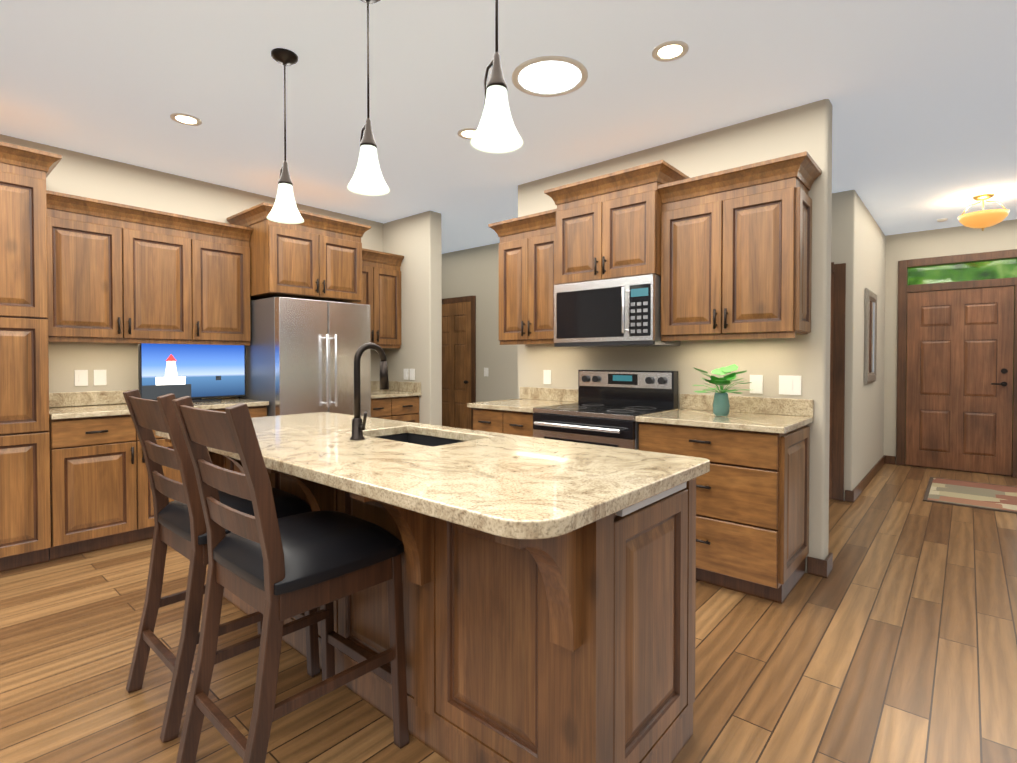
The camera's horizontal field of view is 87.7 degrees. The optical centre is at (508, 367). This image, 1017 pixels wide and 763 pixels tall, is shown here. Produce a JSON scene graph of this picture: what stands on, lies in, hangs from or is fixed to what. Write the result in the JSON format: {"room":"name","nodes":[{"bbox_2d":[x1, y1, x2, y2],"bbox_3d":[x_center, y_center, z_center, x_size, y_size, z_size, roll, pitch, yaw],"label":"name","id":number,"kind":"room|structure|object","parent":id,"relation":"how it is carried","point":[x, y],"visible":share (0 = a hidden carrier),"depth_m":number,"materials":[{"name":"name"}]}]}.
{"room":"kitchen","nodes":[
{"label":"kitchen","id":0,"kind":"room"},
{"bbox_2d":[0,134,382,397],"bbox_3d":[-3.717,-0.167,3.205,0.140,2.740,7.000,1,1,41],"label":"wall","id":1,"kind":"structure","parent":0,"point":[84,175],"depth_m":4.01,"materials":[{"name":"beige paint"}]},
{"bbox_2d":[74,370,87,385],"bbox_3d":[-3.083,0.073,3.823,0.010,0.115,0.075,1,1,41],"label":"outlet","id":2,"kind":"object","parent":1,"relation":"attached to","point":[81,378],"depth_m":3.82,"materials":[{"name":"white plastic"}]},
{"bbox_2d":[94,370,106,384],"bbox_3d":[-3.011,0.072,3.907,0.007,0.115,0.075,1,1,41],"label":"outlet","id":3,"kind":"object","parent":1,"relation":"attached to","point":[100,378],"depth_m":3.91,"materials":[{"name":"white plastic"}]},
{"bbox_2d":[46,190,197,344],"bbox_3d":[-2.827,-0.660,3.829,0.372,0.966,0.882,1,1,41],"label":"upper cabinet","id":4,"kind":"object","parent":1,"relation":"attached to","point":[119,273],"depth_m":3.72,"materials":[{"name":"brown wood"}]},
{"bbox_2d":[198,218,252,345],"bbox_3d":[-2.394,-0.668,4.329,0.372,0.966,0.441,1,1,41],"label":"upper cabinet","id":5,"kind":"object","parent":1,"relation":"attached to","point":[223,248],"depth_m":4.24,"materials":[{"name":"brown wood"}]},
{"bbox_2d":[227,202,370,302],"bbox_3d":[-1.842,-0.949,4.709,0.703,0.686,0.982,1,1,41],"label":"upper cabinet","id":6,"kind":"object","parent":1,"relation":"attached to","point":[312,256],"visible":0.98,"depth_m":4.43,"materials":[{"name":"brown wood"}]},
{"bbox_2d":[352,248,403,347],"bbox_3d":[-1.459,-0.684,5.407,0.373,0.966,0.694,1,1,41],"label":"upper cabinet","id":7,"kind":"object","parent":1,"relation":"attached to","point":[381,284],"visible":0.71,"depth_m":5.40,"materials":[{"name":"brown wood"}]},
{"bbox_2d":[442,243,517,401],"bbox_3d":[0.283,-0.218,6.512,4.570,2.740,0.140,1,1,41],"label":"wall","id":8,"kind":"structure","parent":0,"point":[471,272],"depth_m":6.92,"materials":[{"name":"beige paint"}]},
{"bbox_2d":[442,301,470,428],"bbox_3d":[-0.801,0.122,7.305,0.756,2.020,0.086,1,1,41],"label":"hall door","id":9,"kind":"structure","parent":8,"relation":"in","point":[456,360],"depth_m":7.26,"materials":[{"name":"brown wood"}]},
{"bbox_2d":[442,296,475,429],"bbox_3d":[-0.779,0.088,7.330,0.900,2.104,0.020,1,1,41],"label":"door frame","id":10,"kind":"structure","parent":8,"relation":"attached to","point":[472,299],"depth_m":7.05,"materials":[{"name":"brown wood"}]},
{"bbox_2d":[484,368,487,375],"bbox_3d":[-0.292,0.056,6.913,0.075,0.115,0.010,1,1,41],"label":"outlet","id":11,"kind":"object","parent":8,"relation":"attached to","point":[485,369],"depth_m":6.91,"materials":[{"name":"white plastic"}]},
{"bbox_2d":[0,464,1016,762],"bbox_3d":[0.882,1.228,3.539,9.600,0.060,13.500,1,1,41],"label":"floor","id":12,"kind":"structure","parent":0,"point":[892,638],"depth_m":2.18,"materials":[{"name":"brown wood"}]},
{"bbox_2d":[0,141,61,571],"bbox_3d":[-3.279,-0.041,3.088,0.673,2.491,0.965,1,1,41],"label":"pantry","id":13,"kind":"object","parent":12,"relation":"on","point":[25,513],"visible":1,"depth_m":3.13,"materials":[{"name":"brown wood"}]},
{"bbox_2d":[49,409,208,559],"bbox_3d":[-2.735,0.752,3.770,0.618,0.884,0.882,1,1,41],"label":"base cabinet","id":14,"kind":"object","parent":12,"relation":"on","point":[101,496],"depth_m":3.42,"materials":[{"name":"brown wood"}]},
{"bbox_2d":[49,390,268,419],"bbox_3d":[-2.579,0.238,3.919,0.648,0.132,1.322,1,1,41],"label":"countertop","id":15,"kind":"structure","parent":14,"relation":"on","point":[65,405],"depth_m":3.79,"materials":[{"name":"stone"}]},
{"bbox_2d":[138,343,245,401],"bbox_3d":[-2.485,0.035,4.202,0.180,0.464,0.758,1,1,41],"label":"television","id":16,"kind":"object","parent":15,"relation":"on","point":[196,373],"visible":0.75,"depth_m":4.16,"materials":[{"name":"black"}]},
{"bbox_2d":[123,389,319,742],"bbox_3d":[-1.107,0.652,2.060,0.480,1.144,0.547,1,1,41],"label":"bar stool","id":17,"kind":"object","parent":12,"relation":"on","point":[180,525],"visible":0.67,"depth_m":1.89,"materials":[{"name":"brown wood"}]},
{"bbox_2d":[209,406,266,417],"bbox_3d":[-2.302,0.744,4.270,0.618,0.884,0.441,1,1,41],"label":"base cabinet","id":18,"kind":"object","parent":12,"relation":"on","point":[255,411],"depth_m":4.17,"materials":[{"name":"brown wood"}]},
{"bbox_2d":[172,396,408,762],"bbox_3d":[-0.679,0.658,1.676,0.480,1.144,0.547,1,1,41],"label":"bar stool","id":19,"kind":"object","parent":12,"relation":"on","point":[270,566],"visible":0.98,"depth_m":1.56,"materials":[{"name":"brown wood"}]},
{"bbox_2d":[239,297,370,416],"bbox_3d":[-1.772,0.308,4.668,0.831,1.745,0.832,1,1,41],"label":"refrigerator","id":20,"kind":"object","parent":12,"relation":"on","point":[300,353],"visible":0.58,"depth_m":4.35,"materials":[{"name":"silver metal"}]},
{"bbox_2d":[371,396,418,422],"bbox_3d":[-1.353,0.728,5.336,0.654,0.885,0.694,1,1,41],"label":"base cabinet","id":21,"kind":"object","parent":12,"relation":"on","point":[405,408],"visible":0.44,"depth_m":5.19,"materials":[{"name":"brown wood"}]},
{"bbox_2d":[371,381,420,398],"bbox_3d":[-1.355,0.216,5.332,0.651,0.132,0.700,1,1,41],"label":"countertop","id":22,"kind":"structure","parent":21,"relation":"on","point":[399,389],"depth_m":5.46,"materials":[{"name":"stone"}]},
{"bbox_2d":[165,438,695,762],"bbox_3d":[-0.538,0.776,2.190,2.332,0.885,0.868,1,1,41],"label":"kitchen island","id":23,"kind":"object","parent":12,"relation":"on","point":[576,646],"visible":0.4,"depth_m":1.53,"materials":[{"name":"brown wood"}]},
{"bbox_2d":[155,412,709,538],"bbox_3d":[-0.550,0.313,2.179,2.420,0.039,0.950,1,1,41],"label":"island countertop","id":24,"kind":"structure","parent":23,"relation":"on","point":[510,486],"depth_m":1.58,"materials":[{"name":"stone"}]},
{"bbox_2d":[350,342,388,439],"bbox_3d":[-0.561,0.094,2.201,0.110,0.398,0.184,1,1,41],"label":"faucet","id":25,"kind":"object","parent":24,"relation":"on","point":[358,425],"visible":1,"depth_m":2.16,"materials":[{"name":"black metal"}]},
{"bbox_2d":[376,433,464,446],"bbox_3d":[-0.393,0.431,2.316,0.600,0.200,0.360,1,1,41],"label":"sink","id":26,"kind":"object","parent":24,"relation":"in","point":[431,441],"visible":0.06,"depth_m":2.56,"materials":[{"name":"black metal"}]},
{"bbox_2d":[473,408,532,436],"bbox_3d":[0.148,0.747,4.064,0.613,0.885,0.654,1,1,41],"label":"base cabinet","id":27,"kind":"object","parent":12,"relation":"on","point":[506,422],"visible":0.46,"depth_m":3.83,"materials":[{"name":"brown wood"}]},
{"bbox_2d":[467,387,577,412],"bbox_3d":[0.141,0.236,4.069,0.645,0.132,0.652,1,1,41],"label":"countertop","id":28,"kind":"structure","parent":27,"relation":"on","point":[530,399],"depth_m":4.17,"materials":[{"name":"stone"}]},
{"bbox_2d":[533,370,677,449],"bbox_3d":[0.636,0.610,3.573,0.754,1.175,0.698,1,1,41],"label":"range","id":29,"kind":"object","parent":12,"relation":"on","point":[608,407],"visible":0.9,"depth_m":3.54,"materials":[{"name":"silver metal"}]},
{"bbox_2d":[639,422,809,603],"bbox_3d":[1.253,0.762,3.106,0.783,0.885,0.654,1,1,41],"label":"base cabinet","id":30,"kind":"object","parent":12,"relation":"on","point":[752,513],"visible":0.79,"depth_m":2.79,"materials":[{"name":"brown wood"}]},
{"bbox_2d":[635,394,813,433],"bbox_3d":[1.261,0.251,3.098,0.800,0.132,0.652,1,1,41],"label":"countertop","id":31,"kind":"structure","parent":30,"relation":"on","point":[772,415],"depth_m":3.10,"materials":[{"name":"stone"}]},
{"bbox_2d":[693,364,751,415],"bbox_3d":[1.223,0.131,3.093,0.385,0.304,0.351,1,1,41],"label":"potted plant","id":32,"kind":"object","parent":31,"relation":"on","point":[721,405],"visible":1,"depth_m":3.10,"materials":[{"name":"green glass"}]},
{"bbox_2d":[923,477,1016,513],"bbox_3d":[4.385,1.171,4.868,0.850,0.012,1.200,1,1,41],"label":"rug","id":33,"kind":"object","parent":12,"relation":"on","point":[995,497],"visible":1,"depth_m":4.87,"materials":[{"name":"beige fabric"}]},
{"bbox_2d":[0,0,1016,253],"bbox_3d":[0.882,-1.582,3.496,9.600,0.080,13.500,1,1,41],"label":"ceiling","id":34,"kind":"structure","parent":0,"point":[920,96],"depth_m":2.92,"materials":[{"name":"white paint"}]},
{"bbox_2d":[170,113,201,125],"bbox_3d":[-1.994,-1.534,3.278,0.170,0.007,0.170,1,1,41],"label":"recessed light","id":35,"kind":"object","parent":34,"relation":"in","point":[184,118],"visible":1,"depth_m":3.27,"materials":[{"name":"white plastic"}]},
{"bbox_2d":[267,48,303,223],"bbox_3d":[-1.095,-1.127,2.596,0.172,0.799,0.172,1,1,41],"label":"pendant light","id":36,"kind":"object","parent":34,"relation":"hanging from","point":[284,210],"visible":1,"depth_m":2.58,"materials":[{"name":"white glass"}]},
{"bbox_2d":[347,0,389,195],"bbox_3d":[-0.566,-1.121,2.138,0.172,0.799,0.172,1,1,41],"label":"pendant light","id":37,"kind":"object","parent":34,"relation":"hanging from","point":[367,179],"visible":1,"depth_m":2.12,"materials":[{"name":"white glass"}]},
{"bbox_2d":[457,128,476,139],"bbox_3d":[-0.251,-1.538,3.487,0.170,0.007,0.170,1,1,41],"label":"recessed light","id":38,"kind":"object","parent":34,"relation":"in","point":[465,133],"visible":0.77,"depth_m":3.47,"materials":[{"name":"white plastic"}]},
{"bbox_2d":[470,0,523,153],"bbox_3d":[-0.037,-1.113,1.679,0.172,0.799,0.172,1,1,41],"label":"pendant light","id":39,"kind":"object","parent":34,"relation":"hanging from","point":[496,132],"visible":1,"depth_m":1.67,"materials":[{"name":"white glass"}]},
{"bbox_2d":[512,55,587,96],"bbox_3d":[0.216,-1.526,2.790,0.400,0.010,0.400,1,1,41],"label":"recessed light","id":40,"kind":"object","parent":34,"relation":"attached to","point":[553,75],"visible":1,"depth_m":2.77,"materials":[{"name":"white plastic"}]},
{"bbox_2d":[652,40,688,61],"bbox_3d":[0.779,-1.523,2.554,0.170,0.007,0.170,1,1,41],"label":"recessed light","id":41,"kind":"object","parent":34,"relation":"in","point":[673,49],"visible":1,"depth_m":2.55,"materials":[{"name":"white plastic"}]},
{"bbox_2d":[937,218,947,221],"bbox_3d":[4.602,-1.563,5.618,0.095,0.022,0.095,1,1,32],"label":"smoke detector","id":42,"kind":"object","parent":34,"relation":"attached to","point":[942,220],"visible":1,"depth_m":5.58,"materials":[{"name":"white plastic"}]},
{"bbox_2d":[958,193,1009,230],"bbox_3d":[4.319,-1.401,4.820,0.356,0.320,0.356,1,1,41],"label":"ceiling light","id":43,"kind":"object","parent":34,"relation":"hanging from","point":[983,219],"visible":1,"depth_m":4.75,"materials":[{"name":"orange glass"}]},
{"bbox_2d":[383,99,832,572],"bbox_3d":[-0.290,-0.194,4.970,5.725,2.740,0.160,1,1,41],"label":"wall","id":44,"kind":"structure","parent":0,"point":[796,130],"depth_m":3.50,"materials":[{"name":"beige paint"}]},
{"bbox_2d":[403,369,407,379],"bbox_3d":[-1.074,0.067,5.539,0.075,0.115,0.010,1,1,41],"label":"outlet","id":45,"kind":"object","parent":44,"relation":"attached to","point":[405,371],"depth_m":5.53,"materials":[{"name":"white plastic"}]},
{"bbox_2d":[410,369,414,379],"bbox_3d":[-0.997,0.068,5.474,0.075,0.115,0.007,1,1,41],"label":"outlet","id":46,"kind":"object","parent":44,"relation":"attached to","point":[412,371],"depth_m":5.47,"materials":[{"name":"white plastic"}]},
{"bbox_2d":[488,209,556,344],"bbox_3d":[0.215,-0.665,4.170,0.677,0.966,0.373,1,1,41],"label":"upper cabinet","id":47,"kind":"object","parent":44,"relation":"attached to","point":[527,263],"visible":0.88,"depth_m":4.04,"materials":[{"name":"brown wood"}]},
{"bbox_2d":[543,370,550,383],"bbox_3d":[0.317,0.076,4.334,0.075,0.115,0.007,1,1,41],"label":"outlet","id":48,"kind":"object","parent":44,"relation":"attached to","point":[546,373],"depth_m":4.33,"materials":[{"name":"white plastic"}]},
{"bbox_2d":[544,160,689,284],"bbox_3d":[0.737,-0.928,3.667,0.894,0.676,0.443,1,1,41],"label":"upper cabinet","id":49,"kind":"object","parent":44,"relation":"attached to","point":[608,226],"visible":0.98,"depth_m":3.49,"materials":[{"name":"brown wood"}]},
{"bbox_2d":[554,274,679,347],"bbox_3d":[0.727,-0.367,3.663,0.756,0.436,0.474,1,1,41],"label":"microwave","id":50,"kind":"object","parent":49,"relation":"attached to","point":[621,312],"visible":0.98,"depth_m":3.48,"materials":[{"name":"silver metal"}]},
{"bbox_2d":[657,151,821,340],"bbox_3d":[1.362,-0.650,3.175,0.827,0.966,0.373,1,1,41],"label":"upper cabinet","id":51,"kind":"object","parent":44,"relation":"attached to","point":[736,252],"visible":1,"depth_m":3.04,"materials":[{"name":"brown wood"}]},
{"bbox_2d":[750,375,762,393],"bbox_3d":[1.533,0.102,3.280,0.075,0.115,0.007,1,1,41],"label":"outlet","id":52,"kind":"object","parent":44,"relation":"attached to","point":[756,386],"depth_m":3.28,"materials":[{"name":"white plastic"}]},
{"bbox_2d":[779,375,800,394],"bbox_3d":[1.676,0.104,3.155,0.120,0.115,0.010,1,1,41],"label":"outlet","id":53,"kind":"object","parent":44,"relation":"attached to","point":[789,384],"depth_m":3.15,"materials":[{"name":"white plastic"}]},
{"bbox_2d":[807,552,832,578],"bbox_3d":[1.841,1.154,3.127,0.106,0.100,0.176,1,1,41],"label":"baseboard","id":54,"kind":"structure","parent":44,"relation":"attached to","point":[819,567],"depth_m":3.07,"materials":[{"name":"brown wood"}]},
{"bbox_2d":[831,190,885,499],"bbox_3d":[3.718,-0.203,5.558,0.150,2.740,2.300,1,1,41],"label":"wall","id":55,"kind":"structure","parent":0,"point":[858,242],"depth_m":4.80,"materials":[{"name":"beige paint"}]},
{"bbox_2d":[829,262,845,500],"bbox_3d":[2.622,0.118,4.978,0.920,2.124,0.024,1,1,41],"label":"trim","id":56,"kind":"structure","parent":55,"relation":"attached to","point":[837,381],"depth_m":4.70,"materials":[{"name":"brown wood"}]},
{"bbox_2d":[845,455,895,501],"bbox_3d":[3.795,1.118,5.500,0.170,0.100,2.314,1,1,41],"label":"baseboard","id":57,"kind":"structure","parent":55,"relation":"attached to","point":[855,493],"depth_m":5.29,"materials":[{"name":"brown wood"}]},
{"bbox_2d":[864,288,876,383],"bbox_3d":[3.657,-0.310,5.345,0.032,0.920,0.660,1,1,41],"label":"mirror","id":58,"kind":"object","parent":55,"relation":"attached to","point":[870,342],"visible":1,"depth_m":5.31,"materials":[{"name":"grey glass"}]},
{"bbox_2d":[883,219,1016,464],"bbox_3d":[6.005,-0.198,5.196,4.060,2.740,0.150,1,1,41],"label":"wall","id":59,"kind":"structure","parent":0,"point":[960,240],"depth_m":6.23,"materials":[{"name":"beige paint"}]},
{"bbox_2d":[896,249,1016,476],"bbox_3d":[5.254,-0.046,5.805,1.600,2.427,0.126,1,1,41],"label":"door frame","id":60,"kind":"structure","parent":59,"relation":"attached to","point":[904,288],"depth_m":6.08,"materials":[{"name":"brown wood"}]},
{"bbox_2d":[905,286,1013,474],"bbox_3d":[5.029,0.136,5.940,0.912,2.023,0.103,1,1,41],"label":"front door","id":61,"kind":"structure","parent":59,"relation":"in","point":[959,384],"depth_m":5.92,"materials":[{"name":"brown wood"}]},
{"bbox_2d":[907,258,1016,284],"bbox_3d":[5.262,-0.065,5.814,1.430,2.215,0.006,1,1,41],"label":"window","id":62,"kind":"structure","parent":59,"relation":"in","point":[990,269],"depth_m":5.93,"materials":[{"name":"green glass"}]}
]}

